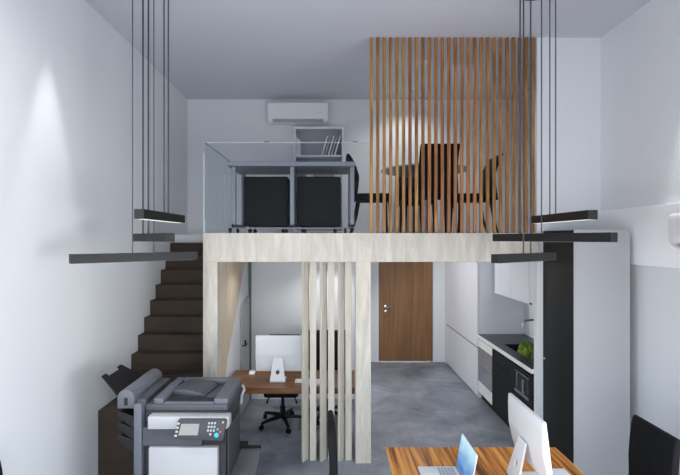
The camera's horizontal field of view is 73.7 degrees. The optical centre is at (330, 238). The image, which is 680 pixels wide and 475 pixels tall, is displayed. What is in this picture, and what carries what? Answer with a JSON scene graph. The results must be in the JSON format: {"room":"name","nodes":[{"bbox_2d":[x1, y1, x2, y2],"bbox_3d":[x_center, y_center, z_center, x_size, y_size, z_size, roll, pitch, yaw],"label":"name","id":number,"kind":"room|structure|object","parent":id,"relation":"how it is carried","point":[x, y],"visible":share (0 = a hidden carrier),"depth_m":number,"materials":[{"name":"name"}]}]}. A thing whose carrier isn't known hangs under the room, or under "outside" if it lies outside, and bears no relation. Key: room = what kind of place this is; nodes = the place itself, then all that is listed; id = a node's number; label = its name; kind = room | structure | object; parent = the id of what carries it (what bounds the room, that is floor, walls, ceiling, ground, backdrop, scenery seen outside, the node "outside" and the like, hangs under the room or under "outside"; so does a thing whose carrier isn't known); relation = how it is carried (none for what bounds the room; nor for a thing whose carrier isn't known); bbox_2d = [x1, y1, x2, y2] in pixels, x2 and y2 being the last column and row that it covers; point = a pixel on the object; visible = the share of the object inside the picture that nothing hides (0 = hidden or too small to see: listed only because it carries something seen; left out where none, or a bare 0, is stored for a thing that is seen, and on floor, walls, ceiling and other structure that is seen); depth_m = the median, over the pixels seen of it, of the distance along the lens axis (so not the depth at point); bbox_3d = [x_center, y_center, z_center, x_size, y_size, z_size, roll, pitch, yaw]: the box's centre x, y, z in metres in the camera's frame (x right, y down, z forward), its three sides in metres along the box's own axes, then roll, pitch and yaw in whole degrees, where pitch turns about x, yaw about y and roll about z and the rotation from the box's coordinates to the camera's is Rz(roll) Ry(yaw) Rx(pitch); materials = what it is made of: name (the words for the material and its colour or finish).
{"room":"loft office","nodes":[
{"label":"loft office","id":0,"kind":"room"},
{"bbox_2d":[0,0,187,474],"bbox_3d":[-2.160,0.107,3.680,0.120,4.285,9.400,0,0,0],"label":"wall","id":1,"kind":"structure","parent":0,"point":[66,72],"depth_m":3.65,"materials":[{"name":"paint"}]},
{"bbox_2d":[371,262,444,361],"bbox_3d":[0.318,1.097,8.320,4.835,2.305,0.120,0,0,0],"label":"wall","id":2,"kind":"structure","parent":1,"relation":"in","point":[439,266],"depth_m":8.26,"materials":[{"name":"paint"}]},
{"bbox_2d":[377,262,434,361],"bbox_3d":[1.360,1.248,8.255,1.050,2.005,0.120,0,0,0],"label":"door","id":3,"kind":"structure","parent":2,"relation":"attached to","point":[405,290],"depth_m":8.27,"materials":[{"name":"brown wood"}]},
{"bbox_2d":[175,235,202,242],"bbox_3d":[0.318,0.091,6.460,4.835,0.288,3.600,0,0,0],"label":"floor","id":4,"kind":"structure","parent":0,"point":[178,238],"depth_m":6.10,"materials":[{"name":"paint"}]},
{"bbox_2d":[243,177,289,232],"bbox_3d":[-0.695,-0.359,5.051,0.480,0.602,0.458,0,0,0],"label":"base cabinet","id":5,"kind":"object","parent":4,"relation":"on","point":[266,200],"visible":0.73,"depth_m":4.82,"materials":[{"name":"black metal"}]},
{"bbox_2d":[203,141,368,232],"bbox_3d":[-0.448,-0.515,5.296,1.665,0.918,1.507,0,0,0],"label":"glass railing","id":6,"kind":"object","parent":4,"relation":"on","point":[264,141],"visible":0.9,"depth_m":4.55,"materials":[{"name":"clear glass"}]},
{"bbox_2d":[227,162,354,232],"bbox_3d":[-0.417,-0.429,5.040,1.335,0.746,0.640,0,0,0],"label":"desk","id":7,"kind":"object","parent":4,"relation":"on","point":[293,169],"visible":0.89,"depth_m":4.75,"materials":[{"name":"black plastic"}]},
{"bbox_2d":[293,127,343,232],"bbox_3d":[-0.172,-0.818,6.518,0.715,1.524,0.236,0,0,0],"label":"bookcase","id":8,"kind":"object","parent":4,"relation":"on","point":[310,152],"visible":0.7,"depth_m":6.63,"materials":[{"name":"white laminate"}]},
{"bbox_2d":[296,137,297,154],"bbox_3d":[-0.484,-1.308,6.515,0.020,0.255,0.170,0,0,0],"label":"book","id":9,"kind":"object","parent":8,"relation":"on","point":[296,137],"visible":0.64,"depth_m":6.43,"materials":[{"name":"white paper"}]},
{"bbox_2d":[322,136,328,154],"bbox_3d":[-0.085,-1.321,6.515,0.099,0.279,0.170,0,0,0],"label":"book","id":10,"kind":"object","parent":8,"relation":"on","point":[327,137],"visible":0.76,"depth_m":6.43,"materials":[{"name":"white paper"}]},
{"bbox_2d":[325,136,331,154],"bbox_3d":[-0.041,-1.321,6.515,0.099,0.279,0.170,0,0,0],"label":"book","id":11,"kind":"object","parent":8,"relation":"on","point":[330,138],"visible":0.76,"depth_m":6.43,"materials":[{"name":"white paper"}]},
{"bbox_2d":[328,136,334,154],"bbox_3d":[0.003,-1.321,6.515,0.099,0.279,0.170,0,0,0],"label":"book","id":12,"kind":"object","parent":8,"relation":"on","point":[333,138],"visible":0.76,"depth_m":6.43,"materials":[{"name":"white paper"}]},
{"bbox_2d":[331,136,337,154],"bbox_3d":[0.047,-1.321,6.515,0.099,0.279,0.170,0,0,0],"label":"book","id":13,"kind":"object","parent":8,"relation":"on","point":[336,138],"visible":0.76,"depth_m":6.43,"materials":[{"name":"white paper"}]},
{"bbox_2d":[334,136,340,154],"bbox_3d":[0.091,-1.321,6.515,0.099,0.279,0.170,0,0,0],"label":"book","id":14,"kind":"object","parent":8,"relation":"on","point":[336,149],"visible":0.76,"depth_m":6.43,"materials":[{"name":"white paper"}]},
{"bbox_2d":[297,177,340,232],"bbox_3d":[-0.129,-0.359,5.051,0.467,0.602,0.458,0,0,0],"label":"base cabinet","id":15,"kind":"object","parent":4,"relation":"on","point":[318,198],"visible":0.88,"depth_m":4.82,"materials":[{"name":"black metal"}]},
{"bbox_2d":[346,153,388,232],"bbox_3d":[0.458,-0.533,5.600,0.544,0.962,0.420,0,0,0],"label":"upholstered chair","id":16,"kind":"object","parent":4,"relation":"on","point":[359,198],"visible":0.66,"depth_m":5.39,"materials":[{"name":"black fabric"}]},
{"bbox_2d":[399,176,433,232],"bbox_3d":[1.165,-0.533,6.202,0.420,0.962,0.544,0,0,0],"label":"upholstered chair","id":17,"kind":"object","parent":4,"relation":"on","point":[400,177],"visible":0.26,"depth_m":6.33,"materials":[{"name":"black fabric"}]},
{"bbox_2d":[381,163,465,232],"bbox_3d":[1.160,-0.454,5.620,1.070,0.796,1.070,0,0,0],"label":"round table","id":18,"kind":"object","parent":4,"relation":"on","point":[413,164],"visible":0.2,"depth_m":5.59,"materials":[{"name":"clear glass"}]},
{"bbox_2d":[412,144,459,232],"bbox_3d":[1.168,-0.533,5.098,0.420,0.962,0.544,0,0,0],"label":"upholstered chair","id":19,"kind":"object","parent":4,"relation":"on","point":[426,145],"visible":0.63,"depth_m":4.91,"materials":[{"name":"black fabric"}]},
{"bbox_2d":[451,153,502,232],"bbox_3d":[1.782,-0.533,5.600,0.544,0.962,0.420,0,0,0],"label":"upholstered chair","id":20,"kind":"object","parent":4,"relation":"on","point":[497,156],"visible":0.39,"depth_m":5.41,"materials":[{"name":"black fabric"}]},
{"bbox_2d":[203,262,220,376],"bbox_3d":[-1.208,1.242,4.605,0.144,2.015,0.144,0,0,0],"label":"column","id":21,"kind":"structure","parent":0,"point":[211,270],"depth_m":4.53,"materials":[{"name":"beige wood"}]},
{"bbox_2d":[221,262,248,415],"bbox_3d":[-1.211,1.242,5.513,0.138,2.015,1.673,0,0,0],"label":"wall","id":22,"kind":"structure","parent":0,"point":[231,272],"depth_m":5.24,"materials":[{"name":"white paint"}]},
{"bbox_2d":[240,296,248,414],"bbox_3d":[-1.116,1.510,5.995,0.065,1.440,0.550,0,0,0],"label":"door","id":23,"kind":"structure","parent":22,"relation":"in","point":[244,309],"depth_m":5.91,"materials":[{"name":"grey laminate"}]},
{"bbox_2d":[249,262,250,399],"bbox_3d":[-1.132,1.242,6.332,0.034,2.015,0.034,0,0,0],"label":"trim","id":24,"kind":"structure","parent":22,"relation":"attached to","point":[249,262],"depth_m":6.32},
{"bbox_2d":[251,262,354,398],"bbox_3d":[-0.320,1.242,6.400,1.640,2.015,0.100,0,0,0],"label":"wall","id":25,"kind":"structure","parent":0,"point":[276,287],"depth_m":6.35,"materials":[{"name":"paint"}]},
{"bbox_2d":[188,100,517,234],"bbox_3d":[0.318,-1.045,6.697,4.835,1.980,0.120,0,0,0],"label":"wall","id":26,"kind":"structure","parent":0,"point":[208,120],"depth_m":6.64,"materials":[{"name":"paint"}]},
{"bbox_2d":[268,102,327,123],"bbox_3d":[-0.470,-1.800,6.534,0.860,0.299,0.204,0,0,0],"label":"air conditioner","id":27,"kind":"object","parent":26,"relation":"attached to","point":[278,112],"visible":1,"depth_m":6.44,"materials":[{"name":"white plastic"}]},
{"bbox_2d":[273,119,322,121],"bbox_3d":[-0.470,-1.681,6.464,0.720,0.038,0.040,0,0,0],"label":"vent","id":28,"kind":"object","parent":27,"relation":"attached to","point":[274,120],"depth_m":6.46,"materials":[{"name":"grey plastic"}]},
{"bbox_2d":[355,262,370,462],"bbox_3d":[0.323,1.242,4.611,0.155,2.015,0.155,0,0,0],"label":"column","id":29,"kind":"structure","parent":0,"point":[362,269],"depth_m":4.53,"materials":[{"name":"beige wood"}]},
{"bbox_2d":[85,0,650,99],"bbox_3d":[0.318,-2.085,2.869,5.075,0.100,7.777,0,0,0],"label":"ceiling","id":30,"kind":"structure","parent":0,"point":[219,49],"depth_m":4.57,"materials":[{"name":"paint"}]},
{"bbox_2d":[69,0,197,263],"bbox_3d":[-1.438,-0.929,3.505,0.624,2.211,0.890,0,0,14],"label":"pendant lamp","id":31,"kind":"object","parent":30,"relation":"hanging from","point":[143,214],"visible":1,"depth_m":3.55,"materials":[{"name":"black metal"}]},
{"bbox_2d":[141,219,178,222],"bbox_3d":[-1.295,-0.133,3.487,0.056,0.001,0.805,0,0,0],"label":"diffuser","id":32,"kind":"object","parent":31,"relation":"attached to","point":[162,220],"depth_m":3.53,"materials":[{"name":"white plastic"}]},
{"bbox_2d":[491,0,617,262],"bbox_3d":[1.567,-0.925,3.551,0.730,2.219,1.045,0,0,0],"label":"pendant lamp","id":33,"kind":"object","parent":30,"relation":"hanging from","point":[530,237],"visible":1,"depth_m":3.63,"materials":[{"name":"black metal"}]},
{"bbox_2d":[533,220,581,223],"bbox_3d":[1.823,-0.133,3.613,0.056,0.001,0.861,0,0,0],"label":"diffuser","id":34,"kind":"object","parent":33,"relation":"attached to","point":[534,221],"depth_m":3.75,"materials":[{"name":"white plastic"}]},
{"bbox_2d":[203,233,538,261],"bbox_3d":[0.403,0.090,4.596,3.366,0.290,0.127,0,0,0],"label":"loft slab","id":35,"kind":"object","parent":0,"point":[217,247],"visible":0.82,"depth_m":4.53,"materials":[{"name":"beige wood"}]},
{"bbox_2d":[370,37,534,232],"bbox_3d":[1.225,-1.045,4.590,1.666,1.978,0.023,0,0,0],"label":"screen","id":36,"kind":"object","parent":35,"relation":"on","point":[371,38],"visible":0.99,"depth_m":4.58,"materials":[{"name":"brown wood"}]},
{"bbox_2d":[240,361,514,474],"bbox_3d":[0.318,2.300,3.680,5.075,0.100,9.400,0,0,0],"label":"floor","id":37,"kind":"structure","parent":0,"point":[414,403],"depth_m":5.57,"materials":[{"name":"concrete"}]},
{"bbox_2d":[98,243,247,474],"bbox_3d":[-1.462,1.153,5.088,1.273,2.194,2.017,0,0,0],"label":"staircase","id":38,"kind":"structure","parent":37,"relation":"on","point":[171,342],"depth_m":4.93,"materials":[{"name":"brown wood"}]},
{"bbox_2d":[101,364,260,474],"bbox_3d":[-1.161,1.645,3.589,1.172,1.208,0.683,0,0,0],"label":"photocopier","id":39,"kind":"object","parent":37,"relation":"on","point":[184,425],"visible":1,"depth_m":3.40,"materials":[{"name":"plastic"}]},
{"bbox_2d":[101,364,142,395],"bbox_3d":[-1.665,1.120,3.650,0.163,0.158,0.500,0,0,0],"label":"tray","id":40,"kind":"object","parent":39,"relation":"on","point":[123,377],"depth_m":3.59,"materials":[{"name":"black plastic"}]},
{"bbox_2d":[117,432,133,451],"bbox_3d":[-1.534,1.547,3.600,0.148,0.142,0.400,0,0,0],"label":"tray","id":41,"kind":"object","parent":39,"relation":"on","point":[126,438],"depth_m":3.40,"materials":[{"name":"grey plastic"}]},
{"bbox_2d":[117,420,133,439],"bbox_3d":[-1.534,1.457,3.600,0.148,0.142,0.400,0,0,0],"label":"tray","id":42,"kind":"object","parent":39,"relation":"on","point":[126,426],"depth_m":3.40,"materials":[{"name":"grey plastic"}]},
{"bbox_2d":[117,408,133,427],"bbox_3d":[-1.534,1.367,3.600,0.148,0.142,0.400,0,0,0],"label":"tray","id":43,"kind":"object","parent":39,"relation":"on","point":[126,414],"depth_m":3.40,"materials":[{"name":"grey plastic"}]},
{"bbox_2d":[230,445,260,474],"bbox_3d":[-0.675,1.806,3.675,0.199,0.037,0.510,0,0,0],"label":"tray","id":44,"kind":"object","parent":39,"relation":"on","point":[245,462],"depth_m":3.68,"materials":[{"name":"grey plastic"}]},
{"bbox_2d":[259,334,309,433],"bbox_3d":[-0.554,1.732,5.506,0.588,1.034,0.630,0,0,0],"label":"office chair","id":45,"kind":"object","parent":37,"relation":"on","point":[289,413],"visible":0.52,"depth_m":5.42,"materials":[{"name":"black plastic"}]},
{"bbox_2d":[231,370,354,408],"bbox_3d":[-0.380,1.897,5.005,1.480,0.704,0.630,0,0,0],"label":"office desk","id":46,"kind":"object","parent":37,"relation":"on","point":[258,383],"visible":0.23,"depth_m":4.83,"materials":[{"name":"brown wood"}]},
{"bbox_2d":[256,335,301,381],"bbox_3d":[-0.575,1.304,4.958,0.500,0.479,0.193,0,0,0],"label":"desktop computer","id":47,"kind":"object","parent":46,"relation":"on","point":[274,353],"visible":1,"depth_m":4.96,"materials":[{"name":"silver metal"}]},
{"bbox_2d":[295,379,319,382],"bbox_3d":[-0.250,1.538,4.900,0.280,0.012,0.114,0,0,0],"label":"keyboard","id":48,"kind":"object","parent":46,"relation":"on","point":[296,380],"visible":0.43,"depth_m":4.89,"materials":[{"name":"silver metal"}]},
{"bbox_2d":[301,330,337,425],"bbox_3d":[-0.065,1.727,5.740,0.652,1.044,0.601,0,0,0],"label":"office chair","id":49,"kind":"object","parent":37,"relation":"on","point":[317,331],"visible":0.12,"depth_m":5.94,"materials":[{"name":"black fabric"}]},
{"bbox_2d":[302,262,351,461],"bbox_3d":[-0.044,1.242,4.603,0.507,2.013,0.084,0,0,0],"label":"divider","id":50,"kind":"object","parent":37,"relation":"on","point":[344,268],"visible":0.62,"depth_m":4.59,"materials":[{"name":"beige wood"}]},
{"bbox_2d":[327,410,337,474],"bbox_3d":[0.179,1.769,3.200,0.422,0.966,0.420,0,0,0],"label":"upholstered chair","id":51,"kind":"object","parent":37,"relation":"on","point":[331,431],"visible":1,"depth_m":2.99,"materials":[{"name":"black fabric"}]},
{"bbox_2d":[445,262,446,362],"bbox_3d":[2.404,1.244,8.211,0.659,2.011,0.095,0,0,0],"label":"filler panel","id":52,"kind":"object","parent":37,"relation":"on","point":[445,262],"visible":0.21,"depth_m":8.21,"materials":[{"name":"white laminate"}]},
{"bbox_2d":[446,262,465,381],"bbox_3d":[2.401,1.244,7.582,0.663,2.011,1.155,0,0,0],"label":"tall cabinet","id":53,"kind":"object","parent":37,"relation":"on","point":[455,271],"visible":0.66,"depth_m":7.54,"materials":[{"name":"white laminate"}]},
{"bbox_2d":[386,447,584,474],"bbox_3d":[1.006,1.875,2.181,1.219,0.749,2.162,0,0,0],"label":"work table","id":54,"kind":"object","parent":37,"relation":"on","point":[402,460],"visible":0.69,"depth_m":3.08,"materials":[{"name":"brown wood"}]},
{"bbox_2d":[418,433,477,474],"bbox_3d":[0.713,1.384,2.804,0.294,0.229,0.303,0,0,0],"label":"laptop","id":55,"kind":"object","parent":54,"relation":"on","point":[467,457],"visible":1,"depth_m":2.86,"materials":[{"name":"silver metal"}]},
{"bbox_2d":[506,393,552,474],"bbox_3d":[1.218,1.271,2.820,0.193,0.455,0.500,0,0,0],"label":"desktop computer","id":56,"kind":"object","parent":54,"relation":"on","point":[529,433],"visible":1,"depth_m":2.77,"materials":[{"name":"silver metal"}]},
{"bbox_2d":[552,468,569,474],"bbox_3d":[1.455,1.493,2.800,0.114,0.012,0.280,0,0,0],"label":"keyboard","id":57,"kind":"object","parent":54,"relation":"on","point":[555,471],"visible":0.91,"depth_m":2.89,"materials":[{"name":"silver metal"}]},
{"bbox_2d":[478,339,502,412],"bbox_3d":[2.396,1.827,6.105,0.658,0.844,0.546,0,0,0],"label":"base cabinet","id":58,"kind":"object","parent":37,"relation":"on","point":[485,361],"visible":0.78,"depth_m":6.07,"materials":[{"name":"grey laminate"}]},
{"bbox_2d":[465,262,523,397],"bbox_3d":[2.401,1.244,6.707,0.663,2.011,0.593,0,0,0],"label":"tall cabinet","id":59,"kind":"object","parent":37,"relation":"on","point":[486,311],"visible":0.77,"depth_m":6.41,"materials":[{"name":"white laminate"}]},
{"bbox_2d":[492,349,510,427],"bbox_3d":[2.397,1.835,5.540,0.655,0.829,0.576,0,0,0],"label":"base cabinet","id":60,"kind":"object","parent":37,"relation":"on","point":[500,364],"visible":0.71,"depth_m":5.54,"materials":[{"name":"black laminate"}]},
{"bbox_2d":[477,334,533,373],"bbox_3d":[2.395,1.442,5.534,0.674,0.187,1.743,0,0,0],"label":"countertop","id":61,"kind":"structure","parent":60,"relation":"on","point":[507,345],"depth_m":5.79,"materials":[{"name":"stone"}]},
{"bbox_2d":[503,344,521,367],"bbox_3d":[2.370,1.443,5.550,0.338,0.184,0.498,0,0,0],"label":"sink","id":62,"kind":"object","parent":61,"relation":"in","point":[513,347],"depth_m":5.79,"materials":[{"name":"black stone"}]},
{"bbox_2d":[517,341,533,357],"bbox_3d":[2.232,1.259,5.168,0.203,0.179,0.238,0,0,17],"label":"lettuce","id":63,"kind":"object","parent":61,"relation":"on","point":[526,348],"visible":0.96,"depth_m":5.11,"materials":[{"name":"green plant"}]},
{"bbox_2d":[522,319,533,327],"bbox_3d":[2.481,1.162,5.473,0.338,0.374,0.113,0,0,0],"label":"tap","id":64,"kind":"object","parent":61,"relation":"on","point":[526,320],"visible":0.24,"depth_m":5.49,"materials":[{"name":"metal"}]},
{"bbox_2d":[510,361,533,411],"bbox_3d":[2.397,1.835,4.960,0.655,0.829,0.576,0,0,0],"label":"base cabinet","id":65,"kind":"object","parent":37,"relation":"on","point":[530,404],"visible":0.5,"depth_m":4.90,"materials":[{"name":"black laminate"}]},
{"bbox_2d":[514,369,533,400],"bbox_3d":[2.257,1.583,4.910,0.425,0.239,0.358,0,0,0],"label":"oven","id":66,"kind":"object","parent":65,"relation":"in","point":[521,381],"visible":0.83,"depth_m":4.89,"materials":[{"name":"black glass"}]},
{"bbox_2d":[543,230,629,474],"bbox_3d":[2.382,1.085,4.295,0.516,2.327,0.585,0,0,0],"label":"tall cabinet","id":67,"kind":"object","parent":37,"relation":"on","point":[586,290],"visible":0.91,"depth_m":4.00,"materials":[{"name":"black laminate"}]},
{"bbox_2d":[628,415,679,474],"bbox_3d":[2.041,1.769,3.110,0.422,0.966,0.420,0,0,0],"label":"upholstered chair","id":68,"kind":"object","parent":37,"relation":"on","point":[652,450],"visible":1,"depth_m":3.09,"materials":[{"name":"black fabric"}]},
{"bbox_2d":[534,38,600,418],"bbox_3d":[2.410,0.107,4.626,0.649,4.285,0.068,0,0,0],"label":"wall","id":69,"kind":"structure","parent":0,"point":[578,60],"depth_m":4.59,"materials":[{"name":"paint"}]},
{"bbox_2d":[529,262,533,305],"bbox_3d":[2.508,0.500,4.949,0.450,0.524,0.556,0,0,0],"label":"upper cabinet","id":70,"kind":"object","parent":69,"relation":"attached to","point":[531,263],"visible":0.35,"depth_m":5.16,"materials":[{"name":"white laminate"}]},
{"bbox_2d":[522,0,679,474],"bbox_3d":[2.795,0.107,3.680,0.120,4.285,9.400,0,0,0],"label":"wall","id":71,"kind":"structure","parent":0,"point":[640,56],"depth_m":3.94,"materials":[{"name":"paint"}]},
{"bbox_2d":[495,263,510,297],"bbox_3d":[2.511,0.500,6.070,0.443,0.524,0.558,0,0,0],"label":"upper cabinet","id":72,"kind":"object","parent":71,"relation":"attached to","point":[502,270],"visible":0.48,"depth_m":6.02,"materials":[{"name":"white laminate"}]},
{"bbox_2d":[511,262,529,303],"bbox_3d":[2.511,0.500,5.509,0.443,0.524,0.556,0,0,0],"label":"upper cabinet","id":73,"kind":"object","parent":71,"relation":"attached to","point":[520,271],"visible":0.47,"depth_m":5.48,"materials":[{"name":"white laminate"}]},
{"bbox_2d":[597,203,679,268],"bbox_3d":[2.712,-0.021,1.845,0.045,0.509,5.490,0,0,0],"label":"trim","id":74,"kind":"structure","parent":71,"relation":"attached to","point":[647,226],"depth_m":3.85,"materials":[{"name":"white paint"}]},
{"bbox_2d":[668,213,679,248],"bbox_3d":[2.587,-0.050,2.930,0.204,0.269,0.840,0,0,0],"label":"air conditioner","id":75,"kind":"object","parent":71,"relation":"attached to","point":[673,219],"visible":1,"depth_m":3.29,"materials":[{"name":"white plastic"}]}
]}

